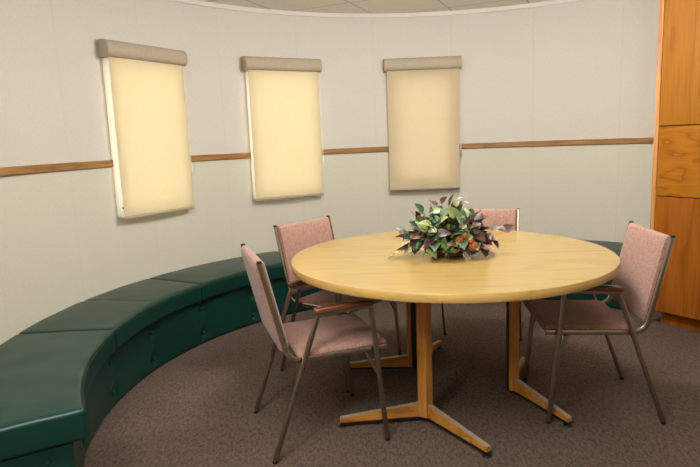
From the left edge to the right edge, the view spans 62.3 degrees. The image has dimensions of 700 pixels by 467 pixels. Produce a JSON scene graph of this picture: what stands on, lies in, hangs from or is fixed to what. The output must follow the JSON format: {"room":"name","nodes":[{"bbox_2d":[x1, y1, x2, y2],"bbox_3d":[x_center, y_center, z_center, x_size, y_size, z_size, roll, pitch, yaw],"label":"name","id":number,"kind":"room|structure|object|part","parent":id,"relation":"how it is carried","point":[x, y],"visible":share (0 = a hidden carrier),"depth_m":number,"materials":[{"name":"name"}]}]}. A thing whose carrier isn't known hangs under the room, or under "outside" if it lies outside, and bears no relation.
{"room":"meeting room","nodes":[
{"label":"meeting room","id":0,"kind":"room"},
{"bbox_2d":[0,0,659,344],"bbox_3d":[0.279,-0.462,3.642,4.710,2.339,2.865,-6,10,-20],"label":"wall","id":1,"kind":"structure","parent":0,"point":[586,69],"depth_m":4.47,"materials":[{"name":"white paint"}]},
{"bbox_2d":[0,160,113,176],"bbox_3d":[-1.545,-0.273,2.616,0.276,0.044,2.126,-3,9,-4],"label":"trim","id":2,"kind":"structure","parent":1,"relation":"attached to","point":[29,169],"depth_m":3.19,"materials":[{"name":"brown wood"}]},
{"bbox_2d":[102,57,124,217],"bbox_3d":[-1.354,-0.637,3.900,0.107,0.992,0.595,3,11,30],"label":"window","id":3,"kind":"structure","parent":1,"relation":"in","point":[105,61],"depth_m":3.63,"materials":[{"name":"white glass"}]},
{"bbox_2d":[97,39,193,219],"bbox_3d":[-1.317,-0.683,3.869,0.094,1.110,0.645,3,11,30],"label":"roller blind","id":4,"kind":"object","parent":1,"relation":"attached to","point":[147,83],"visible":1,"depth_m":3.83,"materials":[{"name":"beige fabric"}]},
{"bbox_3d":[-1.156,-0.842,4.113,0.003,0.690,0.011,3,11,30],"label":"bead chain","id":5,"kind":"part","parent":4,"relation":"part of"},
{"bbox_2d":[190,153,250,161],"bbox_3d":[-1.000,-0.578,4.388,0.580,0.044,0.035,-11,13,-44],"label":"trim","id":6,"kind":"structure","parent":1,"relation":"attached to","point":[193,158],"depth_m":4.40,"materials":[{"name":"brown wood"}]},
{"bbox_2d":[245,71,255,198],"bbox_3d":[-0.531,-0.798,4.703,0.595,0.992,0.107,-7,10,-29],"label":"window","id":7,"kind":"structure","parent":1,"relation":"in","point":[246,72],"depth_m":4.54,"materials":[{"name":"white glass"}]},
{"bbox_2d":[242,56,323,200],"bbox_3d":[-0.510,-0.841,4.656,0.645,1.110,0.094,-7,10,-29],"label":"roller blind","id":8,"kind":"object","parent":1,"relation":"attached to","point":[285,109],"visible":1,"depth_m":4.63,"materials":[{"name":"beige fabric"}]},
{"bbox_3d":[-0.239,-0.986,4.784,0.011,0.690,0.003,-7,10,-29],"label":"bead chain","id":9,"kind":"part","parent":8,"relation":"part of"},
{"bbox_2d":[322,147,388,154],"bbox_3d":[0.031,-0.710,4.962,0.620,0.044,0.038,-5,9,-14],"label":"trim","id":10,"kind":"structure","parent":1,"relation":"attached to","point":[365,149],"depth_m":4.97,"materials":[{"name":"brown wood"}]},
{"bbox_2d":[169,0,583,17],"bbox_3d":[0.243,-1.596,3.439,4.596,0.035,2.795,-6,10,-20],"label":"trim","id":11,"kind":"structure","parent":1,"relation":"attached to","point":[193,2],"depth_m":4.71,"materials":[{"name":"white paint"}]},
{"bbox_2d":[384,55,461,190],"bbox_3d":[0.627,-0.931,4.942,0.645,1.110,0.094,-2,9,1],"label":"roller blind","id":12,"kind":"object","parent":1,"relation":"attached to","point":[423,92],"visible":1,"depth_m":4.92,"materials":[{"name":"beige fabric"}]},
{"bbox_3d":[0.935,-1.051,4.910,0.011,0.690,0.003,-2,9,1],"label":"bead chain","id":13,"kind":"part","parent":12,"relation":"part of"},
{"bbox_2d":[459,137,653,148],"bbox_3d":[1.738,-0.725,4.638,1.770,0.044,0.193,3,11,31],"label":"trim","id":14,"kind":"structure","parent":1,"relation":"attached to","point":[650,139],"depth_m":4.74,"materials":[{"name":"brown wood"}]},
{"bbox_2d":[200,0,549,12],"bbox_3d":[0.317,-1.373,1.607,5.700,0.100,7.203,-2,9,0],"label":"ceiling","id":15,"kind":"structure","parent":0,"point":[322,6],"depth_m":4.55,"materials":[{"name":"paint"}]},
{"bbox_2d":[83,299,699,466],"bbox_3d":[0.410,1.033,1.992,5.700,0.100,7.203,-2,9,0],"label":"floor","id":16,"kind":"structure","parent":0,"point":[196,409],"depth_m":2.87,"materials":[{"name":"brown carpet"}]},
{"bbox_2d":[0,330,114,466],"bbox_3d":[-1.294,0.763,2.398,0.545,0.434,1.161,-5,9,-15],"label":"bench segment","id":17,"kind":"object","parent":16,"relation":"on","point":[56,394],"visible":1,"depth_m":2.22,"materials":[{"name":"green leather"}]},
{"bbox_2d":[19,279,201,406],"bbox_3d":[-1.319,0.603,3.408,0.545,0.434,1.150,0,9,13],"label":"bench segment","id":18,"kind":"object","parent":16,"relation":"on","point":[153,322],"visible":0.65,"depth_m":3.31,"materials":[{"name":"green leather"}]},
{"bbox_2d":[19,279,201,349],"bbox_3d":[-1.328,0.451,3.384,0.539,0.127,1.145,0,9,13],"label":"cushion","id":19,"kind":"object","parent":18,"relation":"on","point":[126,310],"depth_m":3.26,"materials":[{"name":"green leather"}]},
{"bbox_2d":[150,251,303,343],"bbox_3d":[-0.844,0.442,4.293,0.546,0.434,1.150,6,12,42],"label":"bench segment","id":20,"kind":"object","parent":16,"relation":"on","point":[228,304],"visible":0.58,"depth_m":4.06,"materials":[{"name":"green leather"}]},
{"bbox_2d":[150,251,283,299],"bbox_3d":[-0.852,0.291,4.271,0.539,0.127,1.145,6,12,42],"label":"cushion","id":21,"kind":"object","parent":20,"relation":"on","point":[216,279],"depth_m":4.05,"materials":[{"name":"green leather"}]},
{"bbox_2d":[278,251,322,310],"bbox_3d":[0.009,0.322,4.834,1.150,0.435,0.546,-5,10,-18],"label":"bench segment","id":22,"kind":"object","parent":16,"relation":"on","point":[313,290],"visible":0.02,"depth_m":4.53,"materials":[{"name":"green leather"}]},
{"bbox_2d":[241,243,389,464],"bbox_3d":[-0.167,0.474,2.623,0.547,0.848,0.528,-5,10,-18],"label":"armchair","id":23,"kind":"object","parent":16,"relation":"on","point":[317,338],"visible":0.92,"depth_m":2.46,"materials":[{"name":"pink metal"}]},
{"bbox_3d":[-0.377,0.271,2.523,0.121,0.388,0.429,-5,10,-18],"label":"backrest","id":24,"kind":"part","parent":23,"relation":"part of","materials":[{"name":"pink fabric"}]},
{"bbox_3d":[-0.374,0.575,2.827,0.227,0.591,0.013,-5,10,-18],"label":"leg","id":25,"kind":"part","parent":23,"relation":"part of","materials":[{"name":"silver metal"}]},
{"bbox_3d":[-0.221,0.642,2.371,0.227,0.591,0.013,-5,10,-18],"label":"leg","id":26,"kind":"part","parent":23,"relation":"part of","materials":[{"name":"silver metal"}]},
{"bbox_3d":[-0.178,0.234,2.843,0.252,0.032,0.042,-5,10,-18],"label":"armrest","id":27,"kind":"part","parent":23,"relation":"part of","materials":[{"name":"brown wood"}]},
{"bbox_3d":[-0.105,0.306,2.383,0.536,0.436,0.012,-5,10,-18],"label":"rail","id":28,"kind":"part","parent":23,"relation":"part of","materials":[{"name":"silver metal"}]},
{"bbox_3d":[-0.094,0.459,2.645,0.393,0.042,0.429,-5,10,-18],"label":"seat","id":29,"kind":"part","parent":23,"relation":"part of","materials":[{"name":"pink fabric"}]},
{"bbox_3d":[-0.025,0.302,2.386,0.252,0.032,0.042,-5,10,-18],"label":"armrest","id":30,"kind":"part","parent":23,"relation":"part of","materials":[{"name":"brown wood"}]},
{"bbox_3d":[-0.027,0.540,2.939,0.077,0.592,0.013,-5,10,-18],"label":"leg","id":31,"kind":"part","parent":23,"relation":"part of","materials":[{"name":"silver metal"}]},
{"bbox_3d":[0.126,0.608,2.482,0.077,0.592,0.013,-5,10,-18],"label":"leg","id":32,"kind":"part","parent":23,"relation":"part of","materials":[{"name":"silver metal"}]},
{"bbox_2d":[273,215,401,391],"bbox_3d":[-0.064,0.358,3.319,0.547,0.848,0.528,5,12,39],"label":"armchair","id":33,"kind":"object","parent":16,"relation":"on","point":[293,238],"visible":0.32,"depth_m":3.28,"materials":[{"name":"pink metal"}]},
{"bbox_3d":[-0.325,0.506,3.246,0.227,0.591,0.013,5,12,39],"label":"leg","id":34,"kind":"part","parent":33,"relation":"part of","materials":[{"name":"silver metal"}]},
{"bbox_3d":[-0.237,0.121,3.419,0.121,0.388,0.429,5,12,39],"label":"backrest","id":35,"kind":"part","parent":33,"relation":"part of","materials":[{"name":"pink fabric"}]},
{"bbox_3d":[-0.214,0.193,3.120,0.536,0.436,0.012,5,12,39],"label":"rail","id":36,"kind":"part","parent":33,"relation":"part of","materials":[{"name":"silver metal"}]},
{"bbox_3d":[0.069,0.128,3.456,0.536,0.436,0.012,5,12,39],"label":"rail","id":37,"kind":"part","parent":33,"relation":"part of","materials":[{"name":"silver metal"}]},
{"bbox_3d":[-0.005,0.355,3.269,0.393,0.042,0.429,5,12,39],"label":"seat","id":38,"kind":"part","parent":33,"relation":"part of","materials":[{"name":"pink fabric"}]},
{"bbox_3d":[-0.043,0.529,3.013,0.077,0.592,0.013,5,12,39],"label":"leg","id":39,"kind":"part","parent":33,"relation":"part of","materials":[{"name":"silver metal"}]},
{"bbox_3d":[0.267,0.458,3.381,0.077,0.592,0.013,5,12,39],"label":"leg","id":40,"kind":"part","parent":33,"relation":"part of","materials":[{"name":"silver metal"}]},
{"bbox_2d":[291,229,620,457],"bbox_3d":[0.502,0.457,2.941,1.556,0.730,1.556,-2,9,0],"label":"round table","id":41,"kind":"object","parent":16,"relation":"on","point":[525,265],"visible":0.85,"depth_m":2.62,"materials":[{"name":"brown wood"}]},
{"bbox_2d":[389,194,513,258],"bbox_3d":[0.488,-0.045,2.818,0.629,0.299,0.378,-2,9,0],"label":"plant arrangement","id":42,"kind":"object","parent":41,"relation":"on","point":[452,231],"visible":1,"depth_m":2.75,"materials":[{"name":"plant"}]},
{"bbox_2d":[431,208,521,340],"bbox_3d":[0.762,0.299,3.486,0.528,0.848,0.547,1,10,20],"label":"armchair","id":43,"kind":"object","parent":16,"relation":"on","point":[500,217],"visible":0.09,"depth_m":3.60,"materials":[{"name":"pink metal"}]},
{"bbox_3d":[0.586,0.394,3.720,0.013,0.591,0.227,1,10,20],"label":"leg","id":44,"kind":"part","parent":43,"relation":"part of","materials":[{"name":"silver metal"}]},
{"bbox_3d":[0.825,0.043,3.648,0.429,0.388,0.121,1,10,20],"label":"backrest","id":45,"kind":"part","parent":43,"relation":"part of","materials":[{"name":"pink fabric"}]},
{"bbox_3d":[0.963,0.105,3.379,0.012,0.436,0.536,1,10,20],"label":"rail","id":46,"kind":"part","parent":43,"relation":"part of","materials":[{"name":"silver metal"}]},
{"bbox_3d":[1.044,0.403,3.556,0.013,0.591,0.227,1,10,20],"label":"leg","id":47,"kind":"part","parent":43,"relation":"part of","materials":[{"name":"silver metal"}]},
{"bbox_2d":[541,240,622,309],"bbox_3d":[1.832,0.295,4.560,0.819,0.434,0.517,4,11,36],"label":"bench segment","id":48,"kind":"object","parent":16,"relation":"on","point":[616,247],"visible":0.09,"depth_m":4.40,"materials":[{"name":"green leather"}]},
{"bbox_2d":[583,240,622,255],"bbox_3d":[1.828,0.144,4.537,0.815,0.127,0.511,4,11,36],"label":"cushion","id":49,"kind":"object","parent":48,"relation":"on","point":[616,247],"depth_m":4.47,"materials":[{"name":"green leather"}]},
{"bbox_2d":[523,221,675,424],"bbox_3d":[1.156,0.397,2.780,0.547,0.848,0.528,-1,9,5],"label":"armchair","id":50,"kind":"object","parent":16,"relation":"on","point":[645,253],"visible":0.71,"depth_m":2.61,"materials":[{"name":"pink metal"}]},
{"bbox_3d":[0.958,0.483,3.058,0.077,0.592,0.013,-1,9,5],"label":"leg","id":51,"kind":"part","parent":50,"relation":"part of","materials":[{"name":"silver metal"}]},
{"bbox_3d":[0.918,0.561,2.580,0.077,0.592,0.013,-1,9,5],"label":"leg","id":52,"kind":"part","parent":50,"relation":"part of","materials":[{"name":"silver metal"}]},
{"bbox_3d":[1.079,0.391,2.786,0.393,0.042,0.429,-1,9,5],"label":"seat","id":53,"kind":"part","parent":50,"relation":"part of","materials":[{"name":"pink fabric"}]},
{"bbox_3d":[1.166,0.163,2.967,0.536,0.436,0.012,-1,9,5],"label":"rail","id":54,"kind":"part","parent":50,"relation":"part of","materials":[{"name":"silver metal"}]},
{"bbox_3d":[1.052,0.239,2.516,0.252,0.032,0.042,-1,9,5],"label":"armrest","id":55,"kind":"part","parent":50,"relation":"part of","materials":[{"name":"brown wood"}]},
{"bbox_3d":[1.323,0.477,3.027,0.227,0.591,0.013,-1,9,5],"label":"leg","id":56,"kind":"part","parent":50,"relation":"part of","materials":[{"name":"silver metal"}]},
{"bbox_3d":[1.130,0.235,2.530,0.536,0.436,0.012,-1,9,5],"label":"rail","id":57,"kind":"part","parent":50,"relation":"part of","materials":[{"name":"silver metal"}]},
{"bbox_3d":[1.359,0.170,2.727,0.121,0.388,0.429,-1,9,5],"label":"backrest","id":58,"kind":"part","parent":50,"relation":"part of","materials":[{"name":"pink fabric"}]},
{"bbox_3d":[1.283,0.555,2.549,0.227,0.591,0.013,-1,9,5],"label":"leg","id":59,"kind":"part","parent":50,"relation":"part of","materials":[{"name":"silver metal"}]},
{"bbox_2d":[650,0,699,331],"bbox_3d":[2.246,-0.485,3.587,0.244,2.250,0.620,-8,11,-33],"label":"storage cabinet","id":60,"kind":"object","parent":16,"relation":"on","point":[675,189],"visible":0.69,"depth_m":3.65,"materials":[{"name":"brown wood"}]},
{"bbox_3d":[2.189,0.166,3.617,0.024,0.764,0.588,-8,11,-33],"label":"door","id":61,"kind":"part","parent":60,"relation":"part of","materials":[{"name":"orange wood"}]},
{"bbox_3d":[2.165,-0.436,3.521,0.024,0.444,0.588,-8,11,-33],"label":"panel","id":62,"kind":"part","parent":60,"relation":"part of","materials":[{"name":"brown wood"}]},
{"bbox_3d":[2.139,-1.115,3.412,0.024,0.922,0.588,-8,11,-33],"label":"door","id":63,"kind":"part","parent":60,"relation":"part of","materials":[{"name":"brown wood"}]},
{"bbox_2d":[437,248,463,256],"bbox_3d":[0.478,0.078,2.841,0.181,0.050,0.181,-2,9,0],"label":"basket","id":64,"kind":"object","parent":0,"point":[440,254],"depth_m":2.78,"materials":[{"name":"wicker"}]}
]}

